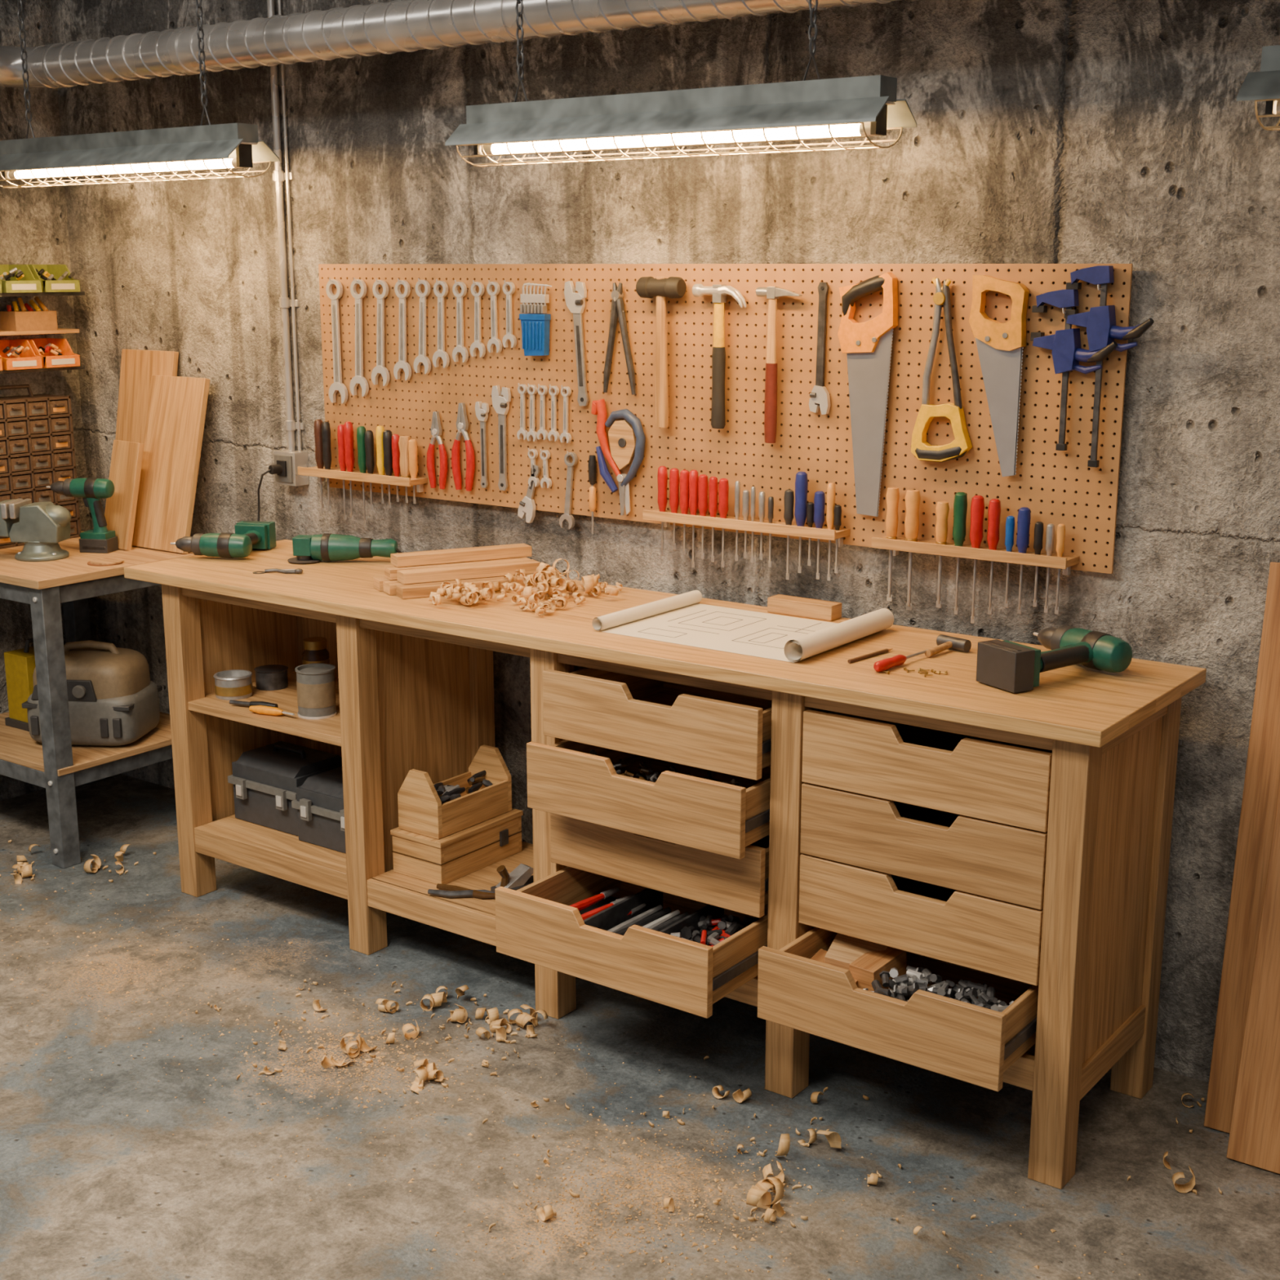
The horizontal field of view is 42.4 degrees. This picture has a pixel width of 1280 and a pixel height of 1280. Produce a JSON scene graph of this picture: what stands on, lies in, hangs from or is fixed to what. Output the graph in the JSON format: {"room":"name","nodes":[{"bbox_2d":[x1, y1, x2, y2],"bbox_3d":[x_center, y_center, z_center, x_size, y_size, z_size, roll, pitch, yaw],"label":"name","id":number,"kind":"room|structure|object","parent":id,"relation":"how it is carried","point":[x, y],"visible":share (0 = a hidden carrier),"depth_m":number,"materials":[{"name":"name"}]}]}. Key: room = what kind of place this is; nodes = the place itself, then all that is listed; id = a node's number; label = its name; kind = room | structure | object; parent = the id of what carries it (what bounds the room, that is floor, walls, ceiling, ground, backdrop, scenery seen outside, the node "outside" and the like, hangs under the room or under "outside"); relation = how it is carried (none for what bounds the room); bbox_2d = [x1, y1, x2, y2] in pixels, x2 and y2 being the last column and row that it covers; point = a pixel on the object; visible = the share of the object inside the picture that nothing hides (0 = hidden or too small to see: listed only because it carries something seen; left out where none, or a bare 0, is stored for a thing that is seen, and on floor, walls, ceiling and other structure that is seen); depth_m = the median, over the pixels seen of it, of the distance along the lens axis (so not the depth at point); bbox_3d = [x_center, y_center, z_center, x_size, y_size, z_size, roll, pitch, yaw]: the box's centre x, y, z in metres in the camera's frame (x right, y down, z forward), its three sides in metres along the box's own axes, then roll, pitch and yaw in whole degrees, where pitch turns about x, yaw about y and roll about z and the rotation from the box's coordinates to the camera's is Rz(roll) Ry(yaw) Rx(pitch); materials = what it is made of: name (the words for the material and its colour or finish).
{"room":"woodworking shop","nodes":[
{"label":"woodworking shop","id":0,"kind":"room"},
{"bbox_2d":[0,0,98,800],"bbox_3d":[-3.684,-0.460,3.233,0.150,2.950,5.900,9,16,35],"label":"wall","id":1,"kind":"structure","parent":0,"point":[33,223],"depth_m":5.34,"materials":[{"name":"concrete"}]},
{"bbox_2d":[0,296,79,335],"bbox_3d":[-2.012,-1.023,5.211,0.118,0.117,0.470,9,16,35],"label":"storage shelf","id":2,"kind":"object","parent":1,"relation":"attached to","point":[37,322],"visible":1,"depth_m":5.24,"materials":[{"name":"brown wood"}]},
{"bbox_2d":[0,264,84,296],"bbox_3d":[-1.980,-1.130,5.182,0.175,0.097,0.460,9,16,35],"label":"storage bins","id":3,"kind":"object","parent":2,"relation":"on","point":[15,280],"visible":1,"depth_m":5.22,"materials":[{"name":"plastic"}]},
{"bbox_2d":[0,337,84,373],"bbox_3d":[-1.992,-0.897,5.218,0.175,0.097,0.460,9,16,35],"label":"storage bins","id":4,"kind":"object","parent":1,"relation":"attached to","point":[42,354],"visible":1,"depth_m":5.26,"materials":[{"name":"plastic"}]},
{"bbox_2d":[0,0,897,88],"bbox_3d":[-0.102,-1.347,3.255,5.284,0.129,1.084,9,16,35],"label":"ventilation duct","id":5,"kind":"object","parent":1,"relation":"attached to","point":[394,26],"visible":1,"depth_m":4.23,"materials":[{"name":"silver metal"}]},
{"bbox_2d":[0,773,1279,1279],"bbox_3d":[-0.641,1.507,1.459,7.520,0.100,6.000,9,16,35],"label":"floor","id":6,"kind":"structure","parent":0,"point":[89,1190],"depth_m":3.42,"materials":[{"name":"concrete"}]},
{"bbox_2d":[0,530,194,868],"bbox_3d":[-1.810,0.154,5.225,0.720,0.870,0.630,9,16,35],"label":"metal side table","id":7,"kind":"object","parent":6,"relation":"on","point":[55,765],"visible":0.65,"depth_m":4.88,"materials":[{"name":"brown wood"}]},
{"bbox_2d":[4,637,64,731],"bbox_3d":[-1.918,0.127,5.294,0.140,0.282,0.200,9,16,35],"label":"case","id":8,"kind":"object","parent":7,"relation":"on","point":[20,664],"visible":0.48,"depth_m":5.22,"materials":[{"name":"yellow plastic"}]},
{"bbox_2d":[0,498,71,561],"bbox_3d":[-1.890,-0.339,5.040,0.320,0.173,0.182,1,13,6],"label":"bench vise","id":9,"kind":"object","parent":7,"relation":"on","point":[41,526],"visible":1,"depth_m":4.99,"materials":[{"name":"paint"}]},
{"bbox_2d":[0,383,80,549],"bbox_3d":[-1.995,-0.565,5.296,0.163,0.502,0.322,9,16,35],"label":"organizer","id":10,"kind":"object","parent":7,"relation":"on","point":[37,442],"visible":0.68,"depth_m":5.26,"materials":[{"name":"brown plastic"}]},
{"bbox_2d":[46,477,118,553],"bbox_3d":[-1.744,-0.393,5.146,0.220,0.230,0.071,3,13,11],"label":"cordless drill","id":11,"kind":"object","parent":7,"relation":"on","point":[91,490],"visible":1,"depth_m":5.12,"materials":[{"name":"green plastic"}]},
{"bbox_2d":[22,640,162,746],"bbox_3d":[-1.699,0.153,5.117,0.350,0.310,0.280,1,13,6],"label":"shop vacuum","id":12,"kind":"object","parent":7,"relation":"on","point":[113,699],"visible":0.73,"depth_m":5.01,"materials":[{"name":"grey plastic"}]},
{"bbox_2d":[87,557,123,566],"bbox_3d":[-1.605,-0.234,4.953,0.103,0.008,0.103,9,16,35],"label":"disc","id":13,"kind":"object","parent":7,"relation":"on","point":[110,561],"visible":1,"depth_m":4.93,"materials":[{"name":"brown wood"}]},
{"bbox_2d":[104,440,144,550],"bbox_3d":[-1.631,-0.457,5.199,0.139,0.337,0.090,9,16,35],"label":"plank","id":14,"kind":"object","parent":7,"relation":"on","point":[126,458],"visible":0.74,"depth_m":5.18,"materials":[{"name":"brown wood"}]},
{"bbox_2d":[115,349,178,443],"bbox_3d":[-1.595,-0.619,5.291,0.260,0.608,0.124,9,16,35],"label":"plank","id":15,"kind":"object","parent":7,"relation":"on","point":[138,366],"visible":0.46,"depth_m":5.29,"materials":[{"name":"brown wood"}]},
{"bbox_2d":[132,374,209,554],"bbox_3d":[-1.474,-0.553,5.171,0.260,0.534,0.144,9,16,35],"label":"plank","id":16,"kind":"object","parent":7,"relation":"on","point":[176,410],"visible":0.89,"depth_m":5.15,"materials":[{"name":"brown wood"}]},
{"bbox_2d":[0,866,1140,1279],"bbox_3d":[-0.599,0.941,3.712,3.416,0.005,1.065,9,16,35],"label":"sawdust","id":17,"kind":"object","parent":6,"relation":"on","point":[661,1166],"visible":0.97,"depth_m":3.31,"materials":[{"name":"brown wood"}]},
{"bbox_2d":[0,840,1222,1268],"bbox_3d":[-0.579,0.888,3.858,3.652,0.055,1.159,7,15,29],"label":"wood shavings","id":18,"kind":"object","parent":6,"relation":"on","point":[759,1195],"visible":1,"depth_m":3.65,"materials":[{"name":"brown wood"}]},
{"bbox_2d":[124,539,1206,1189],"bbox_3d":[-0.180,0.394,3.989,2.770,0.949,0.764,9,16,35],"label":"workbench","id":19,"kind":"object","parent":6,"relation":"on","point":[1018,844],"depth_m":3.45,"materials":[{"name":"brown wood"}]},
{"bbox_2d":[170,520,275,558],"bbox_3d":[-1.195,-0.287,4.731,0.237,0.076,0.248,2,13,10],"label":"cordless drill","id":20,"kind":"object","parent":19,"relation":"on","point":[248,535],"visible":1,"depth_m":4.63,"materials":[{"name":"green plastic"}]},
{"bbox_2d":[213,669,253,700],"bbox_3d":[-1.134,0.125,4.603,0.106,0.062,0.106,9,16,35],"label":"tin can","id":21,"kind":"object","parent":19,"relation":"on","point":[233,684],"visible":1,"depth_m":4.57,"materials":[{"name":"metal"}]},
{"bbox_2d":[253,664,288,690],"bbox_3d":[-1.049,0.106,4.700,0.096,0.055,0.096,9,16,35],"label":"tin can","id":22,"kind":"object","parent":19,"relation":"on","point":[270,677],"visible":1,"depth_m":4.67,"materials":[{"name":"metal"}]},
{"bbox_2d":[248,705,294,715],"bbox_3d":[-0.980,0.190,4.401,0.143,0.023,0.023,5,14,23],"label":"screwdriver","id":23,"kind":"object","parent":19,"relation":"on","point":[260,709],"visible":1,"depth_m":4.40,"materials":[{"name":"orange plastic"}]},
{"bbox_2d":[227,741,346,853],"bbox_3d":[-0.880,0.424,4.580,0.575,0.212,0.254,9,16,35],"label":"toolbox","id":24,"kind":"object","parent":19,"relation":"on","point":[289,788],"visible":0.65,"depth_m":4.56,"materials":[{"name":"grey plastic"}]},
{"bbox_2d":[294,662,337,719],"bbox_3d":[-0.864,0.136,4.403,0.106,0.128,0.105,9,16,35],"label":"paint can","id":25,"kind":"object","parent":19,"relation":"on","point":[316,682],"visible":1,"depth_m":4.37,"materials":[{"name":"grey metal"}]},
{"bbox_2d":[302,636,329,664],"bbox_3d":[-0.919,0.067,4.683,0.077,0.140,0.076,9,16,35],"label":"glass jar","id":26,"kind":"object","parent":19,"relation":"on","point":[315,651],"visible":0.56,"depth_m":4.65,"materials":[{"name":"brown glass"}]},
{"bbox_2d":[287,533,401,563],"bbox_3d":[-0.813,-0.255,4.586,0.344,0.079,0.096,2,13,7],"label":"grinder","id":27,"kind":"object","parent":19,"relation":"on","point":[326,547],"visible":0.94,"depth_m":4.57,"materials":[{"name":"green plastic"}]},
{"bbox_2d":[390,808,522,884],"bbox_3d":[-0.477,0.529,4.345,0.179,0.115,0.321,9,16,35],"label":"wooden box","id":28,"kind":"object","parent":19,"relation":"on","point":[446,860],"visible":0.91,"depth_m":4.25,"materials":[{"name":"brown wood"}]},
{"bbox_2d":[397,744,511,839],"bbox_3d":[-0.483,0.390,4.317,0.140,0.165,0.285,9,16,35],"label":"tote","id":29,"kind":"object","parent":28,"relation":"on","point":[448,806],"visible":1,"depth_m":4.26,"materials":[{"name":"brown wood"}]},
{"bbox_2d":[373,543,540,599],"bbox_3d":[-0.456,-0.178,4.236,0.420,0.084,0.188,-6,14,-25],"label":"stack","id":30,"kind":"object","parent":19,"relation":"on","point":[412,575],"visible":0.78,"depth_m":4.21,"materials":[{"name":"brown wood"}]},
{"bbox_2d":[427,883,495,898],"bbox_3d":[-0.437,0.631,4.109,0.178,0.018,0.056,5,14,20],"label":"chisel","id":31,"kind":"object","parent":19,"relation":"on","point":[451,891],"visible":0.88,"depth_m":4.10,"materials":[{"name":"metal"}]},
{"bbox_2d":[490,863,533,892],"bbox_3d":[-0.282,0.588,4.183,0.200,0.071,0.050,-10,16,-38],"label":"plane","id":32,"kind":"object","parent":19,"relation":"on","point":[521,877],"visible":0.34,"depth_m":4.15,"materials":[{"name":"metal"}]},
{"bbox_2d":[427,558,622,616],"bbox_3d":[-0.278,-0.136,4.067,0.387,0.077,0.445,9,16,35],"label":"wood shavings","id":33,"kind":"object","parent":19,"relation":"on","point":[546,579],"visible":1,"depth_m":4.06},
{"bbox_2d":[579,888,737,939],"bbox_3d":[0.024,0.641,3.656,0.505,0.075,0.347,9,16,35],"label":"tools","id":34,"kind":"object","parent":19,"relation":"on","point":[617,913],"visible":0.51,"depth_m":3.71,"materials":[{"name":"metal"}]},
{"bbox_2d":[568,887,645,919],"bbox_3d":[-0.102,0.610,3.747,0.219,0.050,0.129,-11,17,-40],"label":"pliers","id":35,"kind":"object","parent":34,"relation":"in","point":[584,904],"visible":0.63,"depth_m":3.74,"materials":[{"name":"red plastic"}]},
{"bbox_2d":[607,904,688,935],"bbox_3d":[0.008,0.643,3.634,0.242,0.041,0.116,-12,17,-42],"label":"tools","id":36,"kind":"object","parent":34,"relation":"in","point":[649,919],"visible":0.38,"depth_m":3.67,"materials":[{"name":"metal"}]},
{"bbox_2d":[671,912,759,946],"bbox_3d":[0.154,0.657,3.550,0.184,0.090,0.305,9,16,35],"label":"heap","id":37,"kind":"object","parent":34,"relation":"in","point":[714,931],"visible":0.25,"depth_m":3.58,"materials":[{"name":"metal"}]},
{"bbox_2d":[582,749,741,786],"bbox_3d":[0.034,0.329,3.607,0.509,0.091,0.146,9,16,35],"label":"heap","id":38,"kind":"object","parent":19,"relation":"on","point":[642,769],"visible":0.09,"depth_m":3.64,"materials":[{"name":"metal"}]},
{"bbox_2d":[591,590,893,662],"bbox_3d":[0.233,-0.045,3.729,0.554,0.050,0.398,9,16,35],"label":"drawing","id":39,"kind":"object","parent":19,"relation":"on","point":[748,633],"visible":1,"depth_m":3.72,"materials":[{"name":"paper"}]},
{"bbox_2d":[767,594,841,621],"bbox_3d":[0.389,-0.077,3.900,0.175,0.036,0.050,9,16,35],"label":"wood block","id":40,"kind":"object","parent":19,"relation":"on","point":[828,611],"visible":1,"depth_m":3.88,"materials":[{"name":"brown wood"}]},
{"bbox_2d":[810,933,906,991],"bbox_3d":[0.426,0.684,3.399,0.181,0.121,0.224,9,16,35],"label":"wood offcut","id":41,"kind":"object","parent":19,"relation":"on","point":[864,959],"visible":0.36,"depth_m":3.39,"materials":[{"name":"brown wood"}]},
{"bbox_2d":[873,648,930,671],"bbox_3d":[0.556,0.036,3.432,0.023,0.023,0.235,11,17,40],"label":"screwdriver","id":42,"kind":"object","parent":19,"relation":"on","point":[883,664],"visible":1,"depth_m":3.37,"materials":[{"name":"plastic"}]},
{"bbox_2d":[862,965,1013,1012],"bbox_3d":[0.602,0.724,3.239,0.306,0.094,0.205,9,16,35],"label":"heap","id":43,"kind":"object","parent":19,"relation":"on","point":[902,988],"visible":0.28,"depth_m":3.27,"materials":[{"name":"metal"}]},
{"bbox_2d":[924,634,971,657],"bbox_3d":[0.642,0.013,3.521,0.114,0.027,0.075,-11,17,-40],"label":"hammer","id":44,"kind":"object","parent":19,"relation":"on","point":[944,642],"visible":1,"depth_m":3.52,"materials":[{"name":"metal"}]},
{"bbox_2d":[976,625,1132,693],"bbox_3d":[0.834,0.033,3.307,0.244,0.082,0.355,9,16,35],"label":"cordless drill","id":45,"kind":"object","parent":19,"relation":"on","point":[1006,665],"visible":1,"depth_m":3.26,"materials":[{"name":"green plastic"}]},
{"bbox_2d":[1204,562,1279,1133],"bbox_3d":[1.300,0.437,3.314,0.205,1.164,0.195,9,16,35],"label":"plank","id":46,"kind":"object","parent":6,"relation":"on","point":[1261,788],"visible":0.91,"depth_m":3.35,"materials":[{"name":"brown wood"}]},
{"bbox_2d":[1226,788,1279,1173],"bbox_3d":[1.345,0.494,3.201,0.248,1.104,0.249,9,16,35],"label":"plank","id":47,"kind":"object","parent":6,"relation":"on","point":[1254,1140],"visible":1,"depth_m":3.26,"materials":[{"name":"brown wood"}]},
{"bbox_2d":[50,0,1279,1082],"bbox_3d":[1.116,-0.512,3.462,7.520,2.950,0.150,9,16,35],"label":"wall","id":48,"kind":"structure","parent":0,"point":[1046,131],"depth_m":3.81,"materials":[{"name":"concrete"}]},
{"bbox_2d":[257,448,309,521],"bbox_3d":[-1.088,-0.426,4.921,0.096,0.264,0.188,9,16,35],"label":"electrical outlet","id":49,"kind":"object","parent":48,"relation":"attached to","point":[286,463],"visible":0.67,"depth_m":4.92,"materials":[{"name":"grey plastic"}]},
{"bbox_2d":[266,0,304,451],"bbox_3d":[-1.043,-1.422,4.761,0.080,1.750,0.030,9,16,35],"label":"conduit pipe","id":50,"kind":"object","parent":48,"relation":"attached to","point":[279,176],"visible":0.76,"depth_m":4.82,"materials":[{"name":"grey metal"}]},
{"bbox_2d":[318,263,1133,573],"bbox_3d":[0.048,-0.612,4.128,2.384,0.642,0.028,9,16,35],"label":"pegboard","id":51,"kind":"object","parent":48,"relation":"attached to","point":[1057,487],"visible":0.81,"depth_m":3.95,"materials":[{"name":"brown wood"}]},
{"bbox_2d":[325,277,348,403],"bbox_3d":[-0.873,-0.857,4.726,0.068,0.354,0.029,9,16,35],"label":"wrench","id":52,"kind":"object","parent":51,"relation":"hanging from","point":[337,385],"visible":1,"depth_m":4.73,"materials":[{"name":"metal"}]},
{"bbox_2d":[350,277,368,396],"bbox_3d":[-0.801,-0.857,4.672,0.072,0.332,0.029,9,16,35],"label":"wrench","id":53,"kind":"object","parent":51,"relation":"hanging from","point":[358,378],"visible":1,"depth_m":4.67,"materials":[{"name":"metal"}]},
{"bbox_2d":[297,418,427,525],"bbox_3d":[-0.798,-0.474,4.729,0.450,0.296,0.075,9,16,35],"label":"rack","id":54,"kind":"object","parent":51,"relation":"attached to","point":[396,453],"visible":1,"depth_m":4.69,"materials":[{"name":"brown wood"}]},
{"bbox_2d":[371,278,390,386],"bbox_3d":[-0.731,-0.861,4.619,0.069,0.296,0.029,9,16,35],"label":"wrench","id":55,"kind":"object","parent":51,"relation":"hanging from","point":[380,368],"visible":1,"depth_m":4.62,"materials":[{"name":"metal"}]},
{"bbox_2d":[393,278,411,380],"bbox_3d":[-0.662,-0.859,4.567,0.064,0.277,0.029,9,16,35],"label":"wrench","id":56,"kind":"object","parent":51,"relation":"hanging from","point":[402,363],"visible":1,"depth_m":4.57,"materials":[{"name":"metal"}]},
{"bbox_2d":[413,278,431,373],"bbox_3d":[-0.600,-0.860,4.521,0.062,0.258,0.029,9,16,35],"label":"wrench","id":57,"kind":"object","parent":51,"relation":"hanging from","point":[422,357],"visible":1,"depth_m":4.52,"materials":[{"name":"metal"}]},
{"bbox_2d":[426,411,448,488],"bbox_3d":[-0.563,-0.525,4.569,0.072,0.214,0.029,9,16,35],"label":"pliers","id":58,"kind":"object","parent":51,"relation":"hanging from","point":[436,429],"visible":1,"depth_m":4.56,"materials":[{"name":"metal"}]},
{"bbox_2d":[432,279,449,368],"bbox_3d":[-0.545,-0.859,4.480,0.055,0.237,0.029,9,16,35],"label":"wrench","id":59,"kind":"object","parent":51,"relation":"hanging from","point":[441,353],"visible":1,"depth_m":4.48,"materials":[{"name":"metal"}]},
{"bbox_2d":[452,280,468,362],"bbox_3d":[-0.488,-0.857,4.437,0.050,0.218,0.029,9,16,35],"label":"wrench","id":60,"kind":"object","parent":51,"relation":"hanging from","point":[460,348],"visible":1,"depth_m":4.44,"materials":[{"name":"metal"}]},
{"bbox_2d":[451,402,475,491],"bbox_3d":[-0.485,-0.528,4.510,0.079,0.239,0.029,9,16,35],"label":"pliers","id":61,"kind":"object","parent":51,"relation":"hanging from","point":[462,424],"visible":1,"depth_m":4.50,"materials":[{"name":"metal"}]},
{"bbox_2d":[470,280,485,357],"bbox_3d":[-0.437,-0.856,4.399,0.047,0.202,0.029,9,16,35],"label":"wrench","id":62,"kind":"object","parent":51,"relation":"hanging from","point":[477,344],"visible":1,"depth_m":4.40,"materials":[{"name":"metal"}]},
{"bbox_2d":[475,400,488,488],"bbox_3d":[-0.427,-0.528,4.467,0.042,0.233,0.019,9,16,35],"label":"wrench","id":63,"kind":"object","parent":51,"relation":"hanging from","point":[482,410],"visible":1,"depth_m":4.46,"materials":[{"name":"metal"}]},
{"bbox_2d":[486,280,502,352],"bbox_3d":[-0.388,-0.856,4.363,0.043,0.189,0.029,9,16,35],"label":"wrench","id":64,"kind":"object","parent":51,"relation":"hanging from","point":[494,340],"visible":1,"depth_m":4.36,"materials":[{"name":"metal"}]},
{"bbox_2d":[491,385,511,490],"bbox_3d":[-0.372,-0.540,4.422,0.060,0.280,0.021,9,16,35],"label":"wrench","id":65,"kind":"object","parent":51,"relation":"hanging from","point":[500,403],"visible":1,"depth_m":4.41,"materials":[{"name":"metal"}]},
{"bbox_2d":[502,280,516,347],"bbox_3d":[-0.346,-0.856,4.331,0.040,0.175,0.029,9,16,35],"label":"wrench","id":66,"kind":"object","parent":51,"relation":"hanging from","point":[508,336],"visible":1,"depth_m":4.33,"materials":[{"name":"metal"}]},
{"bbox_2d":[516,382,528,439],"bbox_3d":[-0.314,-0.605,4.364,0.031,0.150,0.029,9,16,35],"label":"wrench","id":67,"kind":"object","parent":51,"relation":"hanging from","point":[522,431],"visible":1,"depth_m":4.36,"materials":[{"name":"metal"}]},
{"bbox_2d":[517,464,540,523],"bbox_3d":[-0.298,-0.390,4.401,0.071,0.157,0.020,9,16,35],"label":"wrench","id":68,"kind":"object","parent":51,"relation":"hanging from","point":[526,508],"visible":1,"depth_m":4.40,"materials":[{"name":"metal"}]},
{"bbox_2d":[526,383,537,441],"bbox_3d":[-0.287,-0.600,4.345,0.031,0.153,0.029,9,16,35],"label":"wrench","id":69,"kind":"object","parent":51,"relation":"hanging from","point":[531,433],"visible":1,"depth_m":4.34,"materials":[{"name":"metal"}]},
{"bbox_2d":[519,282,551,355],"bbox_3d":[-0.266,-0.829,4.271,0.102,0.187,0.027,9,16,35],"label":"key","id":70,"kind":"object","parent":51,"relation":"hanging from","point":[535,325],"visible":1,"depth_m":4.27,"materials":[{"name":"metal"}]},
{"bbox_2d":[536,383,548,439],"bbox_3d":[-0.259,-0.598,4.324,0.031,0.147,0.029,9,16,35],"label":"wrench","id":71,"kind":"object","parent":51,"relation":"hanging from","point":[542,430],"visible":1,"depth_m":4.33,"materials":[{"name":"metal"}]},
{"bbox_2d":[539,448,551,488],"bbox_3d":[-0.251,-0.453,4.351,0.031,0.104,0.029,9,16,35],"label":"wrench","id":72,"kind":"object","parent":51,"relation":"hanging from","point":[545,479],"visible":1,"depth_m":4.35,"materials":[{"name":"metal"}]},
{"bbox_2d":[547,384,559,441],"bbox_3d":[-0.228,-0.593,4.303,0.031,0.148,0.029,9,16,35],"label":"wrench","id":73,"kind":"object","parent":51,"relation":"hanging from","point":[553,432],"visible":1,"depth_m":4.30,"materials":[{"name":"metal"}]},
{"bbox_2d":[560,385,571,443],"bbox_3d":[-0.196,-0.586,4.280,0.031,0.150,0.029,9,16,35],"label":"wrench","id":74,"kind":"object","parent":51,"relation":"hanging from","point":[566,434],"visible":1,"depth_m":4.28,"materials":[{"name":"metal"}]},
{"bbox_2d":[559,451,577,528],"bbox_3d":[-0.190,-0.393,4.319,0.056,0.206,0.029,9,16,35],"label":"wrench","id":75,"kind":"object","parent":51,"relation":"hanging from","point":[567,516],"visible":1,"depth_m":4.32,"materials":[{"name":"metal"}]},
{"bbox_2d":[564,280,588,405],"bbox_3d":[-0.164,-0.756,4.216,0.070,0.314,0.022,9,16,35],"label":"wrench","id":76,"kind":"object","parent":51,"relation":"hanging from","point":[575,302],"visible":1,"depth_m":4.21,"materials":[{"name":"metal"}]},
{"bbox_2d":[587,454,596,533],"bbox_3d":[-0.123,-0.376,4.274,0.022,0.205,0.022,9,16,35],"label":"screwdriver","id":77,"kind":"object","parent":51,"relation":"hanging from","point":[592,464],"visible":1,"depth_m":4.26,"materials":[{"name":"black plastic"}]},
{"bbox_2d":[591,399,645,515],"bbox_3d":[-0.057,-0.463,4.198,0.167,0.293,0.029,9,16,35],"label":"clamp","id":78,"kind":"object","parent":51,"relation":"hanging from","point":[627,437],"visible":1,"depth_m":4.19,"materials":[{"name":"metal"}]},
{"bbox_2d":[603,282,635,395],"bbox_3d":[-0.053,-0.755,4.134,0.100,0.275,0.029,9,16,35],"label":"divider","id":79,"kind":"object","parent":51,"relation":"hanging from","point":[617,310],"visible":1,"depth_m":4.12,"materials":[{"name":"metal"}]},
{"bbox_2d":[635,276,686,427],"bbox_3d":[0.051,-0.704,4.044,0.122,0.364,0.052,9,16,35],"label":"mallet","id":80,"kind":"object","parent":51,"relation":"hanging from","point":[661,287],"visible":1,"depth_m":4.02,"materials":[{"name":"brown wood"}]},
{"bbox_2d":[692,284,746,428],"bbox_3d":[0.189,-0.678,3.953,0.142,0.342,0.031,9,16,35],"label":"hammer","id":81,"kind":"object","parent":51,"relation":"hanging from","point":[719,292],"visible":1,"depth_m":3.94,"materials":[{"name":"metal"}]},
{"bbox_2d":[642,466,850,581],"bbox_3d":[0.249,-0.287,3.985,0.547,0.261,0.075,9,16,35],"label":"rack","id":82,"kind":"object","parent":51,"relation":"attached to","point":[693,486],"visible":1,"depth_m":3.97,"materials":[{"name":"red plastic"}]},
{"bbox_2d":[755,285,802,443],"bbox_3d":[0.322,-0.643,3.864,0.117,0.364,0.023,9,16,35],"label":"hammer","id":83,"kind":"object","parent":51,"relation":"hanging from","point":[772,293],"visible":1,"depth_m":3.86,"materials":[{"name":"wood"}]},
{"bbox_2d":[808,282,830,414],"bbox_3d":[0.415,-0.671,3.802,0.052,0.300,0.020,9,16,35],"label":"wrench","id":84,"kind":"object","parent":51,"relation":"hanging from","point":[820,394],"visible":1,"depth_m":3.81,"materials":[{"name":"metal"}]},
{"bbox_2d":[837,271,897,516],"bbox_3d":[0.511,-0.554,3.747,0.140,0.549,0.033,9,16,35],"label":"saw","id":85,"kind":"object","parent":51,"relation":"hanging from","point":[867,345],"visible":1,"depth_m":3.74,"materials":[{"name":"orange metal"}]},
{"bbox_2d":[911,277,972,462],"bbox_3d":[0.667,-0.592,3.627,0.143,0.402,0.032,9,16,35],"label":"saw","id":86,"kind":"object","parent":51,"relation":"hanging from","point":[922,450],"visible":1,"depth_m":3.63,"materials":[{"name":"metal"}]},
{"bbox_2d":[871,487,1079,623],"bbox_3d":[0.734,-0.179,3.646,0.462,0.290,0.075,9,16,35],"label":"rack","id":87,"kind":"object","parent":51,"relation":"attached to","point":[911,544],"visible":1,"depth_m":3.62,"materials":[{"name":"brown wood"}]},
{"bbox_2d":[968,275,1029,476],"bbox_3d":[0.765,-0.567,3.555,0.124,0.428,0.027,9,16,35],"label":"saw","id":88,"kind":"object","parent":51,"relation":"hanging from","point":[1000,346],"visible":1,"depth_m":3.54,"materials":[{"name":"metal"}]},
{"bbox_2d":[1030,288,1117,450],"bbox_3d":[0.906,-0.562,3.448,0.194,0.334,0.046,9,16,35],"label":"clamp","id":89,"kind":"object","parent":51,"relation":"hanging from","point":[1067,352],"visible":1,"depth_m":3.44,"materials":[{"name":"metal"}]},
{"bbox_2d":[1064,265,1154,467],"bbox_3d":[0.964,-0.561,3.404,0.194,0.412,0.046,9,16,35],"label":"clamp","id":90,"kind":"object","parent":51,"relation":"hanging from","point":[1100,322],"visible":0.98,"depth_m":3.39,"materials":[{"name":"metal"}]},
{"bbox_3d":[-0.641,-1.467,0.783,7.520,0.100,6.000,9,16,35],"label":"ceiling","id":91,"kind":"structure","parent":0,"visible":0},
{"bbox_2d":[0,0,279,188],"bbox_3d":[-1.450,-1.759,4.501,1.115,0.990,0.174,9,16,35],"label":"light","id":92,"kind":"object","parent":91,"relation":"hanging from","point":[210,148],"visible":1,"depth_m":4.49,"materials":[{"name":"metal"}]},
{"bbox_2d":[444,0,916,166],"bbox_3d":[0.052,-1.516,3.429,1.109,0.990,0.174,9,16,35],"label":"light","id":93,"kind":"object","parent":91,"relation":"hanging from","point":[864,106],"visible":1,"depth_m":3.44,"materials":[{"name":"metal"}]},
{"bbox_2d":[1235,44,1279,130],"bbox_3d":[1.489,-1.283,2.403,1.100,0.990,0.174,9,16,35],"label":"light","id":94,"kind":"object","parent":91,"relation":"hanging from","point":[1264,85],"visible":1,"depth_m":2.75,"materials":[{"name":"metal"}]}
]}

